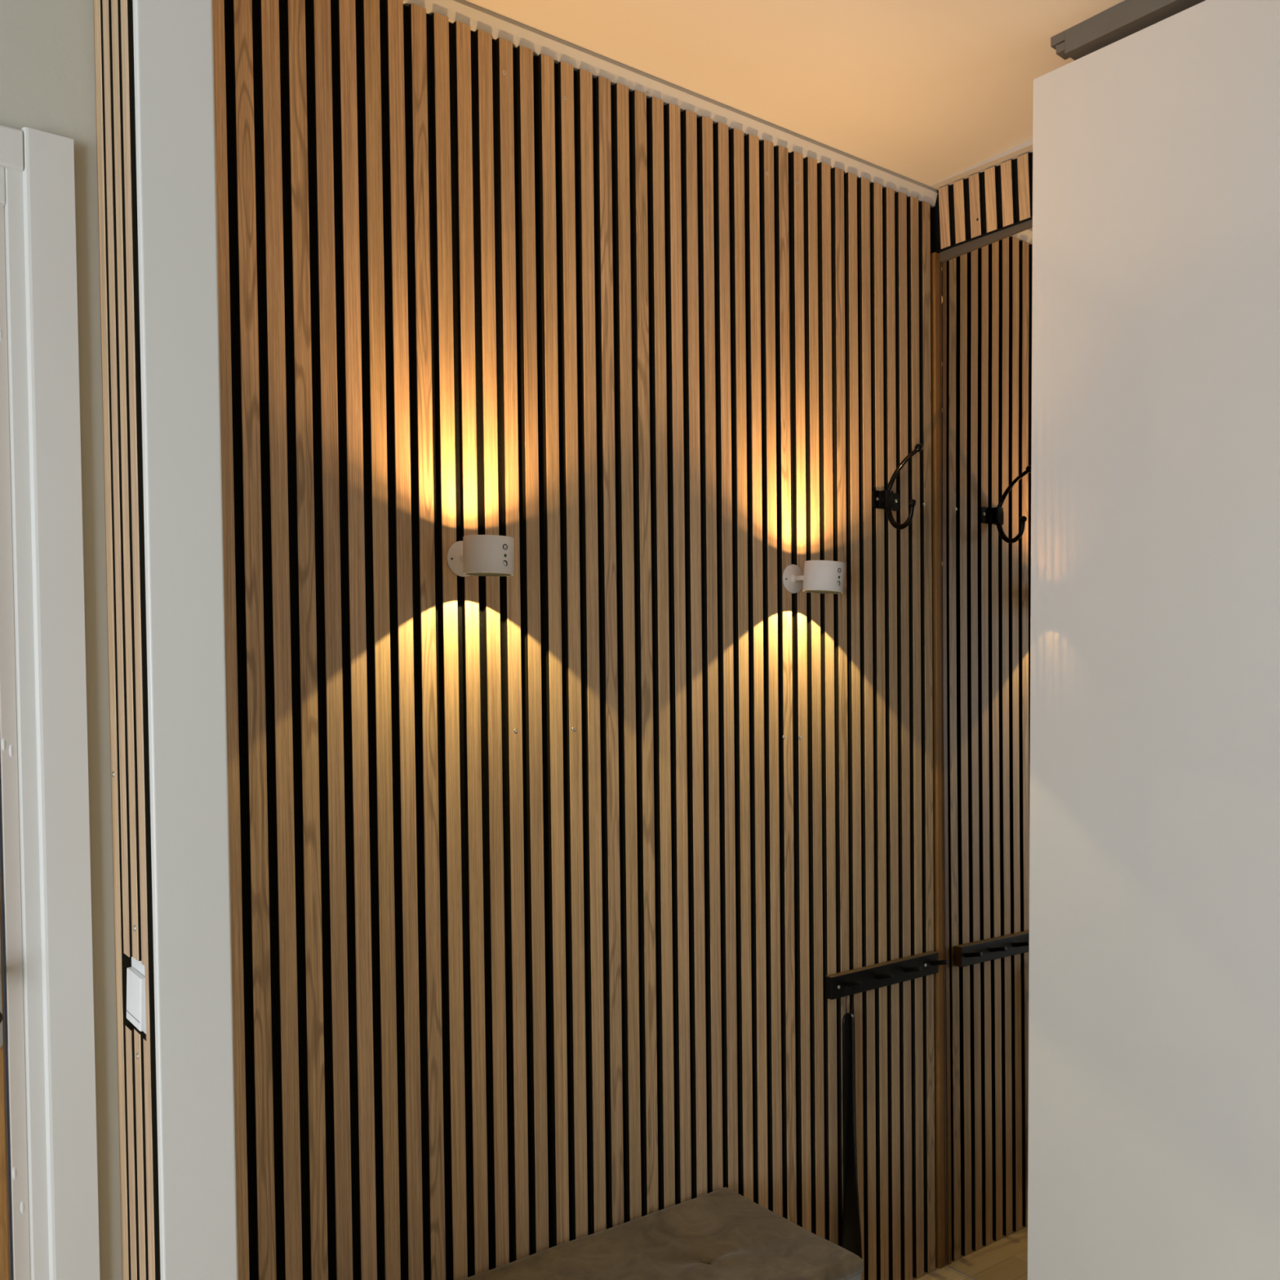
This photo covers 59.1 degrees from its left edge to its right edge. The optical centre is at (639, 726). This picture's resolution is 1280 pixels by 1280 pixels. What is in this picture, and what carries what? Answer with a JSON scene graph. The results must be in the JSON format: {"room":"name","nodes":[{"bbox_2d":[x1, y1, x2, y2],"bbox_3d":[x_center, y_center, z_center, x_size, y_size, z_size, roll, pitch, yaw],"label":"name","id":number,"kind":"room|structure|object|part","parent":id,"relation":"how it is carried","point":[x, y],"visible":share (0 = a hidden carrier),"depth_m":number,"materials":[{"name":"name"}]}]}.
{"room":"entrance hallway","nodes":[
{"label":"entrance hallway","id":0,"kind":"room"},
{"bbox_2d":[0,0,122,1279],"bbox_3d":[-1.455,0.088,0.652,2.128,2.482,0.100,-2,2,-36],"label":"wall","id":1,"kind":"structure","parent":0,"point":[47,82],"depth_m":1.22,"materials":[{"name":"grey paint"}]},
{"bbox_2d":[1,737,5,751],"bbox_3d":[-0.664,0.018,1.177,0.004,0.014,0.001,-2,2,-36],"label":"screw","id":2,"kind":"object","parent":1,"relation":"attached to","point":[3,740],"depth_m":1.18,"materials":[{"name":"beige paint"}]},
{"bbox_2d":[0,875,10,1279],"bbox_3d":[-0.992,0.393,0.943,0.814,1.838,0.088,-2,2,-36],"label":"door","id":3,"kind":"structure","parent":1,"relation":"in","point":[5,1268],"depth_m":1.18,"materials":[{"name":"brown wood"}]},
{"bbox_3d":[-0.683,0.259,1.168,0.038,0.156,0.003,-2,2,-36],"label":"lock plate","id":4,"kind":"part","parent":3,"relation":"part of","materials":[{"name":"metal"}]},
{"bbox_2d":[8,744,13,757],"bbox_3d":[-0.658,0.025,1.181,0.004,0.014,0.001,-2,2,-36],"label":"screw","id":5,"kind":"object","parent":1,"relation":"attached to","point":[11,746],"depth_m":1.18,"materials":[{"name":"beige paint"}]},
{"bbox_2d":[12,1166,16,1179],"bbox_3d":[-0.659,0.470,1.188,0.004,0.014,0.001,-2,2,-36],"label":"screw","id":6,"kind":"object","parent":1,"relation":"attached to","point":[14,1168],"depth_m":1.19,"materials":[{"name":"beige paint"}]},
{"bbox_2d":[20,1200,24,1213],"bbox_3d":[-0.653,0.508,1.192,0.004,0.014,0.001,-2,2,-36],"label":"screw","id":7,"kind":"object","parent":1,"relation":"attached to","point":[22,1202],"depth_m":1.19,"materials":[{"name":"beige paint"}]},
{"bbox_2d":[0,124,99,1279],"bbox_3d":[-1.009,0.353,0.961,0.981,1.928,0.088,-2,2,-36],"label":"trim","id":8,"kind":"structure","parent":1,"relation":"attached to","point":[46,895],"depth_m":1.19,"materials":[{"name":"white paint"}]},
{"bbox_3d":[-1.017,-0.586,0.895,0.933,0.042,0.012,-2,2,-36],"label":"head casing","id":9,"kind":"part","parent":8,"relation":"part of","materials":[{"name":"white paint"}]},
{"bbox_3d":[-0.656,0.365,1.225,0.028,1.884,0.082,-2,2,-36],"label":"frame post","id":10,"kind":"part","parent":8,"relation":"part of","materials":[{"name":"white paint"}]},
{"bbox_2d":[464,0,1125,186],"bbox_3d":[0.171,-1.179,-0.059,4.060,0.050,3.870,-2,2,-36],"label":"ceiling","id":11,"kind":"structure","parent":0,"point":[926,92],"depth_m":2.03,"materials":[{"name":"paint"}]},
{"bbox_2d":[1050,0,1205,60],"bbox_3d":[1.091,-1.185,1.605,0.086,0.040,1.050,-2,2,-40],"label":"trim","id":12,"kind":"structure","parent":11,"relation":"attached to","point":[1126,18],"depth_m":1.90,"materials":[{"name":"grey metal"}]},
{"bbox_2d":[1027,0,1279,1279],"bbox_3d":[1.005,0.061,1.689,0.040,2.408,0.941,-2,2,-38],"label":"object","id":13,"kind":"structure","parent":12,"relation":"attached to","point":[1153,1133],"depth_m":1.84,"materials":[{"name":"white paint"}]},
{"bbox_2d":[912,1265,976,1279],"bbox_3d":[0.200,1.352,0.002,4.060,0.050,3.870,-2,2,-36],"label":"floor","id":14,"kind":"structure","parent":0,"point":[947,1273],"depth_m":2.59,"materials":[{"name":"brown wood"}]},
{"bbox_2d":[461,1186,863,1279],"bbox_3d":[-0.071,1.097,1.817,0.872,0.380,0.364,-2,2,-36],"label":"bench","id":15,"kind":"object","parent":14,"relation":"on","point":[722,1233],"visible":1,"depth_m":1.95,"materials":[{"name":"beige fabric"}]},
{"bbox_2d":[940,342,977,1279],"bbox_3d":[1.784,0.039,1.182,0.048,2.482,3.820,-2,2,-36],"label":"wall","id":16,"kind":"structure","parent":0,"point":[940,343],"depth_m":2.62,"materials":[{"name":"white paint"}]},
{"bbox_2d":[928,137,1032,190],"bbox_3d":[0.849,-1.206,2.324,0.043,0.028,0.599,-2,2,-36],"label":"trim","id":17,"kind":"structure","parent":16,"relation":"attached to","point":[1012,153],"depth_m":2.43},
{"bbox_2d":[933,151,1032,253],"bbox_3d":[0.851,-1.137,2.343,0.023,0.165,0.604,-2,2,-36],"label":"panel","id":18,"kind":"object","parent":16,"relation":"attached to","point":[995,199],"visible":0.43,"depth_m":2.47,"materials":[{"name":"brown wood"}]},
{"bbox_2d":[939,216,1032,1279],"bbox_3d":[1.011,0.093,2.182,0.012,2.336,1.046,-2,2,-36],"label":"wall mirror","id":19,"kind":"object","parent":16,"relation":"attached to","point":[986,281],"visible":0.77,"depth_m":2.50,"materials":[{"name":"clear mirror"}]},
{"bbox_3d":[0.837,-1.068,2.371,0.012,0.020,0.506,-2,2,-36],"label":"rail","id":20,"kind":"part","parent":19,"relation":"part of","materials":[{"name":"black metal"}]},
{"bbox_3d":[-0.060,0.037,2.132,1.792,2.482,0.100,-2,2,-36],"label":"wall","id":21,"kind":"structure","parent":0,"visible":0},
{"bbox_2d":[212,0,548,1279],"bbox_3d":[-0.457,0.069,1.765,0.712,2.444,0.021,-2,2,-36],"label":"panel","id":22,"kind":"object","parent":21,"relation":"attached to","point":[375,159],"visible":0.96,"depth_m":1.79,"materials":[{"name":"brown wood"}]},
{"bbox_2d":[446,534,514,577],"bbox_3d":[-0.255,-0.274,1.816,0.081,0.065,0.130,-2,2,-36],"label":"wall lamp","id":23,"kind":"object","parent":22,"relation":"attached to","point":[481,555],"visible":1,"depth_m":1.77,"materials":[{"name":"white metal"}]},
{"bbox_2d":[533,53,796,1248],"bbox_3d":[0.074,0.053,2.156,0.598,2.444,0.021,-2,2,-36],"label":"panel","id":24,"kind":"object","parent":21,"relation":"attached to","point":[662,264],"visible":1,"depth_m":2.12,"materials":[{"name":"brown wood"}]},
{"bbox_2d":[403,0,937,207],"bbox_3d":[-0.044,-1.185,2.049,1.776,0.036,0.023,-2,2,-36],"label":"trim","id":25,"kind":"structure","parent":21,"relation":"attached to","point":[477,17],"depth_m":2.10,"materials":[{"name":"beige paint"}]},
{"bbox_2d":[787,151,935,1279],"bbox_3d":[0.504,0.041,2.474,0.464,2.444,0.021,-2,2,-36],"label":"panel","id":26,"kind":"object","parent":21,"relation":"attached to","point":[860,251],"visible":1,"depth_m":2.45,"materials":[{"name":"brown wood"}]},
{"bbox_2d":[782,560,845,593],"bbox_3d":[0.352,-0.299,2.264,0.083,0.066,0.130,-2,2,-36],"label":"wall lamp","id":27,"kind":"object","parent":26,"relation":"attached to","point":[820,576],"visible":1,"depth_m":2.22,"materials":[{"name":"white metal"}]},
{"bbox_3d":[0.331,-0.303,2.293,0.011,0.012,0.039,-2,2,-36],"label":"stem","id":28,"kind":"part","parent":27,"relation":"part of","materials":[{"name":"white metal"}]},
{"bbox_2d":[825,951,949,999],"bbox_3d":[0.549,0.544,2.464,0.346,0.052,0.063,-2,2,-36],"label":"peg rail","id":29,"kind":"object","parent":26,"relation":"attached to","point":[864,979],"visible":1,"depth_m":2.46,"materials":[{"name":"black metal"}]},
{"bbox_2d":[841,980,862,1258],"bbox_3d":[0.444,0.862,2.392,0.064,0.650,0.015,-2,2,-36],"label":"shoehorn","id":30,"kind":"object","parent":29,"relation":"hanging from","point":[851,1233],"visible":0.93,"depth_m":2.38,"materials":[{"name":"black plastic"}]},
{"bbox_3d":[0.444,0.574,2.388,0.026,0.075,0.002,-2,2,-36],"label":"hanging cord","id":31,"kind":"part","parent":30,"relation":"part of","materials":[{"name":"black plastic"}]},
{"bbox_2d":[871,443,923,529],"bbox_3d":[0.570,-0.514,2.434,0.085,0.175,0.109,-2,2,-36],"label":"coat hook","id":32,"kind":"object","parent":26,"relation":"attached to","point":[888,500],"visible":1,"depth_m":2.45,"materials":[{"name":"black metal"}]},
{"bbox_3d":[0.539,-0.497,2.477,0.085,0.038,0.004,-2,2,-36],"label":"plate","id":33,"kind":"part","parent":32,"relation":"part of","materials":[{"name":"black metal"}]},
{"bbox_2d":[930,252,945,1268],"bbox_3d":[0.687,0.089,2.603,0.020,2.338,0.014,-2,2,-36],"label":"trim","id":34,"kind":"structure","parent":21,"relation":"attached to","point":[935,368],"depth_m":2.60,"materials":[{"name":"brown wood"}]},
{"bbox_3d":[-0.635,0.062,1.368,0.041,2.482,0.648,-2,2,-36],"label":"wall","id":35,"kind":"structure","parent":0,"visible":0},
{"bbox_2d":[93,0,160,1279],"bbox_3d":[-0.520,0.066,1.164,0.015,2.480,0.184,-2,2,-36],"label":"panel","id":36,"kind":"object","parent":35,"relation":"attached to","point":[113,37],"visible":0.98,"depth_m":1.15,"materials":[{"name":"brown wood"}]},
{"bbox_2d":[125,956,146,1034],"bbox_3d":[-0.512,0.275,1.156,0.016,0.073,0.074,-2,2,-36],"label":"light switch","id":37,"kind":"object","parent":36,"relation":"attached to","point":[135,979],"visible":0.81,"depth_m":1.15,"materials":[{"name":"white plastic"}]},
{"bbox_2d":[133,0,238,1279],"bbox_3d":[-0.439,0.066,1.101,0.070,2.482,0.014,-2,2,-36],"label":"door frame","id":38,"kind":"structure","parent":35,"relation":"attached to","point":[174,64],"depth_m":1.09,"materials":[{"name":"white paint"}]}
]}

